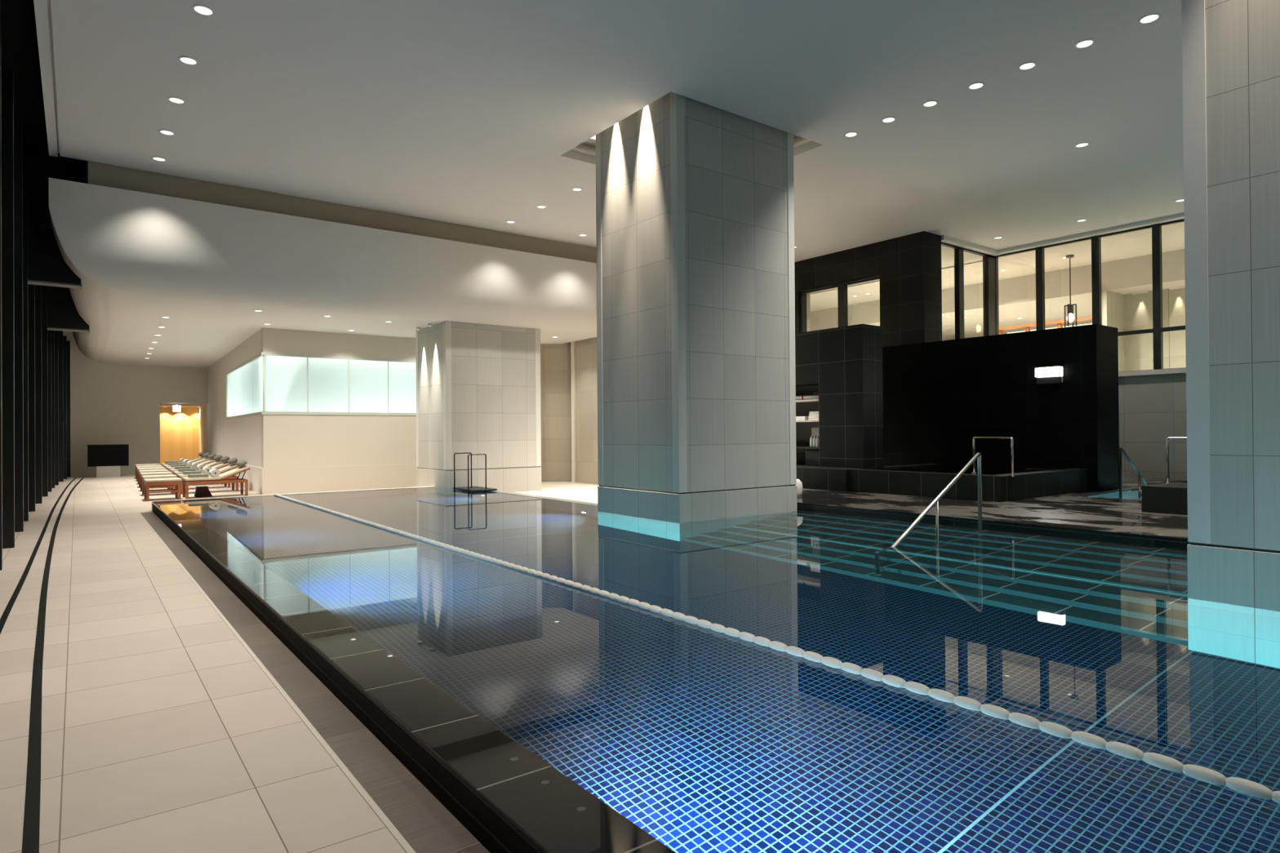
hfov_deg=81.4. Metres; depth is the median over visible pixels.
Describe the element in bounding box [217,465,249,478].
cushion
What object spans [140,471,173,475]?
cushion
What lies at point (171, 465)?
folded towel
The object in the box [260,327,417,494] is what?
wall
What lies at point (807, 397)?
towel
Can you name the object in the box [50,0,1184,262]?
ceiling
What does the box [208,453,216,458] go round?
pillow
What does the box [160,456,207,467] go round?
lounger
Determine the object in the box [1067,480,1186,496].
floor
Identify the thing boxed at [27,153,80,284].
beam
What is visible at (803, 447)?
shelf board
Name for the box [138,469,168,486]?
footstool
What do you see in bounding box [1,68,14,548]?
facade fin
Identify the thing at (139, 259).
ceiling
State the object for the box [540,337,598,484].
wall
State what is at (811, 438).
water bottle
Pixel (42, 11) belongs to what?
trim
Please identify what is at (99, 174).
beam
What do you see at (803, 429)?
shelf
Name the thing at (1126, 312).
wall
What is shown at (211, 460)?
cushion
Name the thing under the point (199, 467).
rolled towel
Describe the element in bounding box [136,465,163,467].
cushion
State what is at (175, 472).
seat cushion
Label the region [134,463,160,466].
cushion
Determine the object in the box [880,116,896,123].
recessed light
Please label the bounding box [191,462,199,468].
rolled towel
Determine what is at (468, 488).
pool ladder
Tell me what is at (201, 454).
pillow
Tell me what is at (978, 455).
stair handrail
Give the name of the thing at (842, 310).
window
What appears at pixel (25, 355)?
facade fin
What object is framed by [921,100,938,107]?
recessed light
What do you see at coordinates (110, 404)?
wall
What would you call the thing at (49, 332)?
facade fin
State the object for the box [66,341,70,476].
facade fin
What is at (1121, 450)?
handrail
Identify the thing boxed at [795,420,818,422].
shelf board
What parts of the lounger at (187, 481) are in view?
leg, leg, seat, rail, rail, frame, leg, leg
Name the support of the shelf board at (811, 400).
attached to the wall at (845, 362)
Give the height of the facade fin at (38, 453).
4.450 m
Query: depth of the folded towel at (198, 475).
15.90 m
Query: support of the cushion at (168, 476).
on the footstool at (145, 477)
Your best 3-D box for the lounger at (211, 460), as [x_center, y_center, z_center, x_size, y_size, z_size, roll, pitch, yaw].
[-12.828,1.257,21.342,1.234,0.655,0.620,0,0,-37]
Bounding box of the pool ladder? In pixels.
[453,452,497,492]
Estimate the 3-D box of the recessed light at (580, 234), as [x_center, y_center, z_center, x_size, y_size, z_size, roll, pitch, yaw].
[-1.260,-4.221,16.414,0.206,0.008,0.206,0,0,-37]
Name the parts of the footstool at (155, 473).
leg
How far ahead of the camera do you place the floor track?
7.32 m
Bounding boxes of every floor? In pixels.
[0,474,599,852]
[796,477,1187,539]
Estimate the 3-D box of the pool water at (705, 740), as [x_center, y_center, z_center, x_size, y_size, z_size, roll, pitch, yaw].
[0.407,1.945,7.750,7.293,1.405,19.703,0,0,-37]
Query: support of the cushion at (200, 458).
on the lounger at (202, 457)
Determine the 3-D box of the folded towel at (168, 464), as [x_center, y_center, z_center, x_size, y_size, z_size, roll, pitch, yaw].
[-14.003,1.130,22.411,0.360,0.065,0.360,0,0,-37]
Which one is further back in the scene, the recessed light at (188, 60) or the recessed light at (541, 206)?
the recessed light at (541, 206)
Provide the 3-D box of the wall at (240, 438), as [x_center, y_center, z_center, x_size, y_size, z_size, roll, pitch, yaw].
[-11.941,-0.377,21.832,0.280,3.915,12.397,0,0,-35]
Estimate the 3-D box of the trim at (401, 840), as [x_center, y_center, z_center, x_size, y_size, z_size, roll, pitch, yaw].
[-2.809,1.439,5.144,0.022,0.054,19.620,0,0,-37]
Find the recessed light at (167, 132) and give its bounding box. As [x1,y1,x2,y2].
[158,128,175,135]
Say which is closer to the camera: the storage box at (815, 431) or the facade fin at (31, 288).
the facade fin at (31, 288)
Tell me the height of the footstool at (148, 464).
0.430 m
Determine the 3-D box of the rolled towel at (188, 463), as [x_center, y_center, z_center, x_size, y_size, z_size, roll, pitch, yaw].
[-12.858,1.060,21.309,0.166,0.168,0.400,0,0,-37]
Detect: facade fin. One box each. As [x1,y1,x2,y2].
[0,0,2,570]
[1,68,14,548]
[13,120,23,532]
[22,155,28,521]
[27,284,35,511]
[35,284,42,503]
[41,296,48,497]
[47,329,51,492]
[51,330,54,488]
[54,330,58,485]
[57,330,63,481]
[62,335,66,479]
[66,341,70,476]
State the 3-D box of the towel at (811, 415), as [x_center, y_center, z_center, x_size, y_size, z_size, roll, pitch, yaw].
[3.465,-0.207,14.461,0.260,0.032,0.260,0,0,-37]
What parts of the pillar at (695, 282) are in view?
corner trim, corner trim, corner trim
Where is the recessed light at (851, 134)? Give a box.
[844,131,857,137]
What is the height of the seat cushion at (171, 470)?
0.050 m
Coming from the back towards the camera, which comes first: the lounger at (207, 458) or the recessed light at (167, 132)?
the lounger at (207, 458)
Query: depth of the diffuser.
13.25 m
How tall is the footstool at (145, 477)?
0.430 m
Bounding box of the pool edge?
[796,502,1190,549]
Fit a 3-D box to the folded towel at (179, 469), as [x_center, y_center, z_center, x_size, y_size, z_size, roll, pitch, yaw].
[-11.311,1.088,18.580,0.360,0.065,0.360,0,0,-37]
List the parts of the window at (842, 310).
sill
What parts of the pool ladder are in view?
rail, plate, rail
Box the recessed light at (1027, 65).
[1017,61,1036,70]
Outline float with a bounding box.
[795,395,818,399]
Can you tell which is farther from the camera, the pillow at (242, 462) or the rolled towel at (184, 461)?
the rolled towel at (184, 461)
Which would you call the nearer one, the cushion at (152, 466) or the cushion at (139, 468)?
the cushion at (139, 468)
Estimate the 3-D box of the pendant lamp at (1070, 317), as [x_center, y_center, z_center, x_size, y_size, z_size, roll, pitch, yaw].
[10.561,-3.328,18.263,0.220,1.750,0.220,0,0,6]
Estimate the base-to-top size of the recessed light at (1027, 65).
0.008 m
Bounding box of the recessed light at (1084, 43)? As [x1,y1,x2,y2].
[1074,38,1095,48]
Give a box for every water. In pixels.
[172,486,1279,852]
[873,465,1062,475]
[1086,489,1141,500]
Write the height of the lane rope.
0.052 m
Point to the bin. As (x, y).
(811, 455)
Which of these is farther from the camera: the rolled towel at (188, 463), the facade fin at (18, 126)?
the rolled towel at (188, 463)
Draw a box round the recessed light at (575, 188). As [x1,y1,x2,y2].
[571,186,582,191]
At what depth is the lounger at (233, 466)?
17.50 m
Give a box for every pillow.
[198,452,205,456]
[203,453,210,457]
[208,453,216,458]
[213,454,222,460]
[220,456,229,462]
[227,457,237,464]
[235,459,247,466]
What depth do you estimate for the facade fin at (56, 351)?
20.30 m
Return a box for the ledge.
[152,501,675,852]
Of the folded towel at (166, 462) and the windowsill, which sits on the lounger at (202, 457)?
the folded towel at (166, 462)
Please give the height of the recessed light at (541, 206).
0.008 m
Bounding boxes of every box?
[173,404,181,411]
[811,427,818,435]
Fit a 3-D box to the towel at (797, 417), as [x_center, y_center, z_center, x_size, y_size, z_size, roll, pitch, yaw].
[3.238,-0.169,14.761,0.260,0.019,0.310,0,0,-37]
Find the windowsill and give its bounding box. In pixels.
[1118,368,1186,376]
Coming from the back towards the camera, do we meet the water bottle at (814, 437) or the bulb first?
the bulb
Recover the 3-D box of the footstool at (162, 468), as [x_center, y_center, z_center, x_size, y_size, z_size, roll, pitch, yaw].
[-13.618,1.372,20.743,0.630,0.430,0.620,0,0,-37]
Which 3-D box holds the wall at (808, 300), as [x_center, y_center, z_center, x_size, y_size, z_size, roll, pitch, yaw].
[12.950,-2.683,18.672,13.000,3.070,22.100,0,0,-37]
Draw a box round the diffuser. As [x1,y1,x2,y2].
[1035,366,1062,377]
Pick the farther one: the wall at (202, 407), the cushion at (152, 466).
the wall at (202, 407)
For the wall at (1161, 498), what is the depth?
9.41 m
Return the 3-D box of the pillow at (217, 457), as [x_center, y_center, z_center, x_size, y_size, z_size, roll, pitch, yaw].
[-11.544,0.854,20.362,0.198,0.146,0.520,0,0,-35]
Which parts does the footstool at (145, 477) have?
leg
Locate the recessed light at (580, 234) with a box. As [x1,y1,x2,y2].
[577,233,587,236]
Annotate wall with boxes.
[62,331,207,476]
[151,486,434,511]
[152,503,539,852]
[160,403,207,457]
[207,329,262,494]
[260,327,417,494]
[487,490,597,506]
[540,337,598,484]
[794,231,942,346]
[795,324,883,469]
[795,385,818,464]
[795,463,1088,502]
[806,293,810,331]
[882,324,1119,491]
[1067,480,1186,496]
[1101,288,1186,371]
[1118,373,1186,480]
[1141,482,1187,515]
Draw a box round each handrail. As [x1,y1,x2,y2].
[890,452,982,546]
[971,436,1015,476]
[1118,446,1148,497]
[1164,436,1186,484]
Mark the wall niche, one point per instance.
(179, 430)
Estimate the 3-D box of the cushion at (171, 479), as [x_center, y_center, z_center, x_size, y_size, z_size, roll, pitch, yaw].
[-10.030,1.123,15.636,0.630,0.045,0.600,0,0,-37]
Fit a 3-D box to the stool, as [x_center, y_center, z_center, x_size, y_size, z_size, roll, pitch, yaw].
[2.510,1.003,12.297,0.350,0.290,0.350,0,0,-37]
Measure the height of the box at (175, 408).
0.260 m
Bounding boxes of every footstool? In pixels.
[134,463,160,478]
[136,465,163,480]
[137,466,165,483]
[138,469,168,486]
[140,471,173,490]
[142,474,177,496]
[143,477,182,501]
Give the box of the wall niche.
[160,406,199,464]
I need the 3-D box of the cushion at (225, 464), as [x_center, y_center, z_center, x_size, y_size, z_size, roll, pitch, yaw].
[-10.788,1.031,18.976,0.590,0.260,0.600,0,0,-37]
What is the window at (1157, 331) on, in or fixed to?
on the windowsill
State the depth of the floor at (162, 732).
3.62 m
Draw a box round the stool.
[795,479,802,496]
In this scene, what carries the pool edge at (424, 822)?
attached to the wall at (486, 826)
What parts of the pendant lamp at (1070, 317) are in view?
rod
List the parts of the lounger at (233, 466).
leg, rail, frame, leg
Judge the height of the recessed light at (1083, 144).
0.008 m
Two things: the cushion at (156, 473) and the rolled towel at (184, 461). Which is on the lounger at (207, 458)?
the rolled towel at (184, 461)
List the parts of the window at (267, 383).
pane, pane, pane, pane, pane, pane, pane, pane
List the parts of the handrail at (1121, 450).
post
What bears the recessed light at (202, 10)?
in the ceiling at (468, 113)
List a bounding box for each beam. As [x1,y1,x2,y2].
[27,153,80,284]
[27,280,89,332]
[41,285,88,329]
[88,160,596,262]
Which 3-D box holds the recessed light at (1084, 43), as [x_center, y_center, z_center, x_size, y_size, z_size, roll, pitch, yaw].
[5.013,-4.315,8.389,0.206,0.008,0.206,0,0,-37]
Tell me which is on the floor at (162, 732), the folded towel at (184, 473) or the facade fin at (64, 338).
the facade fin at (64, 338)
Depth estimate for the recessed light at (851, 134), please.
10.91 m
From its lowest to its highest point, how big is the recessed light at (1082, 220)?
0.008 m
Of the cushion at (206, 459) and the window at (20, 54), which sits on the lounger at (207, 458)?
the cushion at (206, 459)
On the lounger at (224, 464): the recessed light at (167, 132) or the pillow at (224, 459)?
the pillow at (224, 459)
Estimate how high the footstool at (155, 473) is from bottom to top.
0.430 m
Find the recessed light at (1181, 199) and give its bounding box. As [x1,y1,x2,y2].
[1174,198,1183,202]
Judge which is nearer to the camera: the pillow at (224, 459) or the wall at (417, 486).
the wall at (417, 486)
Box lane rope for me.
[274,493,1279,804]
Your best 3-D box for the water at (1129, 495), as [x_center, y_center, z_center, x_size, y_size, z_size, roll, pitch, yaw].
[11.880,1.439,9.850,5.254,0.690,9.198,0,0,-37]
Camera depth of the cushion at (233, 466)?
17.55 m
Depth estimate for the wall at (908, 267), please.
16.82 m
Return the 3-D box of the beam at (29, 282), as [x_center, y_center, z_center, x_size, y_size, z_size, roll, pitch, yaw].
[-11.839,-2.313,14.770,1.555,0.025,6.920,0,0,-37]
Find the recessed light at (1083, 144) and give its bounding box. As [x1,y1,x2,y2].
[1074,142,1089,147]
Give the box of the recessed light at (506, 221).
[505,220,515,223]
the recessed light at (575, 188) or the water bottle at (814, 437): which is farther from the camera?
the water bottle at (814, 437)
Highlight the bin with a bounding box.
[805,449,819,466]
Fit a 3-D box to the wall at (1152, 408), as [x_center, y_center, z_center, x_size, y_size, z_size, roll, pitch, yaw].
[11.630,0.355,12.308,3.200,3.060,13.600,0,0,-37]
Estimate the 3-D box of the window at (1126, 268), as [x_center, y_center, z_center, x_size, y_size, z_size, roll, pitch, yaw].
[12.931,-3.888,18.609,12.900,0.800,22.000,0,0,-37]
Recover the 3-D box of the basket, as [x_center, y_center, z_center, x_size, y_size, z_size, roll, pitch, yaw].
[-9.551,1.423,16.271,0.315,0.215,0.316,0,0,-37]
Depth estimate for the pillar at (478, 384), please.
16.60 m
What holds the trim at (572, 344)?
attached to the wall at (555, 358)
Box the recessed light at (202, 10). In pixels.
[191,4,214,16]
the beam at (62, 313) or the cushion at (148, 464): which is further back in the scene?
the cushion at (148, 464)
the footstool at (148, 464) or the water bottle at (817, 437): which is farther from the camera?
the footstool at (148, 464)
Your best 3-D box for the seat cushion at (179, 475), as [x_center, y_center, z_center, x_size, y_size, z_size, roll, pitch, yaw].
[-10.361,1.133,17.341,0.670,0.050,0.600,0,0,-37]
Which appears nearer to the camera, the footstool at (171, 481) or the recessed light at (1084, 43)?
the recessed light at (1084, 43)
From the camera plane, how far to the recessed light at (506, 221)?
15.31 m
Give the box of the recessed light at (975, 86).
[967,81,985,89]
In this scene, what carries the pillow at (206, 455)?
on the lounger at (207, 458)
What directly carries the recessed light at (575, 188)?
in the ceiling at (468, 113)
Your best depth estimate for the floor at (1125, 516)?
9.99 m
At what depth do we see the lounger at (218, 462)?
20.07 m
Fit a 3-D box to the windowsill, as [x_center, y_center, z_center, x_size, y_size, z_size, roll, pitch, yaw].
[12.877,-1.170,13.081,0.370,0.100,13.300,0,0,-37]
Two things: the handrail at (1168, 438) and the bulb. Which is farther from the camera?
the bulb
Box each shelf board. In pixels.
[795,399,818,402]
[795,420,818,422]
[795,446,818,448]
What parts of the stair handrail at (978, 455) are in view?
post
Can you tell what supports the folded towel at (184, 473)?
on the lounger at (233, 466)
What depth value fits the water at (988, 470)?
13.20 m
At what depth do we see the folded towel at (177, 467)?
19.75 m
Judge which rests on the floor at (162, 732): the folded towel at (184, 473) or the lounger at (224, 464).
the lounger at (224, 464)
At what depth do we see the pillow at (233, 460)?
17.64 m
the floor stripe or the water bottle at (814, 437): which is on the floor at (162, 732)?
the floor stripe
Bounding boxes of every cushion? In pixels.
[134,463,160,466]
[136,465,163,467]
[137,466,165,470]
[138,469,168,472]
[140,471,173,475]
[142,474,177,478]
[143,477,182,482]
[169,468,198,471]
[173,470,204,474]
[177,473,210,477]
[182,475,221,480]
[190,456,204,462]
[195,457,210,463]
[200,458,216,465]
[204,459,222,466]
[211,461,230,469]
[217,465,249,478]
[218,462,237,472]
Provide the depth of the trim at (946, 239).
16.84 m
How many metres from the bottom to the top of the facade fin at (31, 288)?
4.450 m
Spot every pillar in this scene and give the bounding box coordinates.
[415,320,541,492]
[595,91,796,523]
[1181,0,1279,611]
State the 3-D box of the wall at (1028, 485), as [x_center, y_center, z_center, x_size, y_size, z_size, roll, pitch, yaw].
[4.979,0.946,13.890,3.100,0.385,5.040,0,0,-37]
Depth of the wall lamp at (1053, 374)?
13.25 m
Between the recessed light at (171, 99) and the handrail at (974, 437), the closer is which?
the recessed light at (171, 99)
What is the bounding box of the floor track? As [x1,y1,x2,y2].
[0,477,75,634]
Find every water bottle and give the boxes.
[809,435,813,447]
[813,435,816,447]
[815,435,818,447]
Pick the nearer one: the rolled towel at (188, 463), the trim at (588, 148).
the trim at (588, 148)
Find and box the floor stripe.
[22,477,84,852]
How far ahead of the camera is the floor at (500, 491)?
13.32 m
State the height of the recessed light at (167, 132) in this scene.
0.008 m
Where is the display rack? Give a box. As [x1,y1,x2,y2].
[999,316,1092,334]
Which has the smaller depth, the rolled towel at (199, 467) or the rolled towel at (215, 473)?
the rolled towel at (215, 473)
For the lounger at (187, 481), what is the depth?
16.09 m
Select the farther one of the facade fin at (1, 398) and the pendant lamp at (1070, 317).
the pendant lamp at (1070, 317)
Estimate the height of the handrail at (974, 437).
0.598 m
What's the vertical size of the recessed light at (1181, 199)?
0.008 m
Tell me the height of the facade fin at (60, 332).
4.450 m
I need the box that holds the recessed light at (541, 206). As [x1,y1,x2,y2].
[536,204,546,208]
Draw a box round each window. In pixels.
[0,0,86,236]
[226,351,416,419]
[800,275,879,332]
[809,221,1185,340]
[941,241,997,339]
[995,218,1186,371]
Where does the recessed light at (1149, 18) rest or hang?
in the ceiling at (468, 113)
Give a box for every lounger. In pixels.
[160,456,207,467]
[163,457,211,469]
[166,458,217,471]
[169,459,223,484]
[173,461,230,488]
[177,462,240,494]
[182,465,250,498]
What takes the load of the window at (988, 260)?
in the wall at (908, 267)
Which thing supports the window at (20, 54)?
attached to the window
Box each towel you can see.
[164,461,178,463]
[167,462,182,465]
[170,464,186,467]
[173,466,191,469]
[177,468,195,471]
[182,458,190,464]
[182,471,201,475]
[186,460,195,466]
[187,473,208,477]
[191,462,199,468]
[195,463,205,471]
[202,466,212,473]
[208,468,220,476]
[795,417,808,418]
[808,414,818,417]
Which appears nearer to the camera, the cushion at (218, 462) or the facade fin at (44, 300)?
the facade fin at (44, 300)
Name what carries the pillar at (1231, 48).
on the floor
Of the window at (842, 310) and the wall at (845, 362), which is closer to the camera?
the wall at (845, 362)
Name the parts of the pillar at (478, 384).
corner trim, corner trim, corner trim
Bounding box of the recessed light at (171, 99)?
[167,96,186,104]
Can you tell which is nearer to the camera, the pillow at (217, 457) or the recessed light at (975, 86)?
the recessed light at (975, 86)
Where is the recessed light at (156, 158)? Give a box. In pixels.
[151,156,166,161]
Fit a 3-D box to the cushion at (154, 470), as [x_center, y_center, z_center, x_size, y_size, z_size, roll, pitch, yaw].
[-12.722,1.165,19.467,0.630,0.045,0.600,0,0,-37]
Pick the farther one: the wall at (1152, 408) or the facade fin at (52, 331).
the facade fin at (52, 331)
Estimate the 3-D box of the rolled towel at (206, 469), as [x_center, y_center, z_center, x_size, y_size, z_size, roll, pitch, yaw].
[-10.165,1.018,17.478,0.166,0.168,0.400,0,0,-37]
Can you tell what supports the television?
on the floor at (162, 732)
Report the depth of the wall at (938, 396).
13.90 m
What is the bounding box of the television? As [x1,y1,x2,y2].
[87,444,128,477]
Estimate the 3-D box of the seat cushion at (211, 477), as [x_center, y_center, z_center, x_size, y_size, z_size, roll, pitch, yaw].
[-9.464,1.119,16.064,0.670,0.050,0.600,0,0,-37]
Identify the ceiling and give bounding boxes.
[48,177,596,368]
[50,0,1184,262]
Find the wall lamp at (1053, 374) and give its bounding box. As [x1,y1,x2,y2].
[1034,365,1063,384]
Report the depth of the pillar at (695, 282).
10.27 m
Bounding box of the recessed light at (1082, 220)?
[1075,218,1087,222]
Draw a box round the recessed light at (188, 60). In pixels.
[177,56,198,65]
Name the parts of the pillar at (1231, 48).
corner trim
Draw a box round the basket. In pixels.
[194,486,212,497]
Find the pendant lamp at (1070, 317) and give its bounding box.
[1064,254,1076,327]
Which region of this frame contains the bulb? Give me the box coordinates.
[1066,305,1074,322]
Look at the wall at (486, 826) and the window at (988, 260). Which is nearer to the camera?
the wall at (486, 826)
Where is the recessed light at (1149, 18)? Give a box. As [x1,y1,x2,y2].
[1137,13,1160,24]
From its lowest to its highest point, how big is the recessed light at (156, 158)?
0.008 m
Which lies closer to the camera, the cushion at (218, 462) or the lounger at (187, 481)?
the lounger at (187, 481)
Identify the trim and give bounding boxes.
[33,0,59,157]
[138,512,415,852]
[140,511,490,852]
[568,134,814,158]
[570,341,576,482]
[941,212,1184,257]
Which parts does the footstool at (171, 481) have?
leg, leg, seat frame, leg, leg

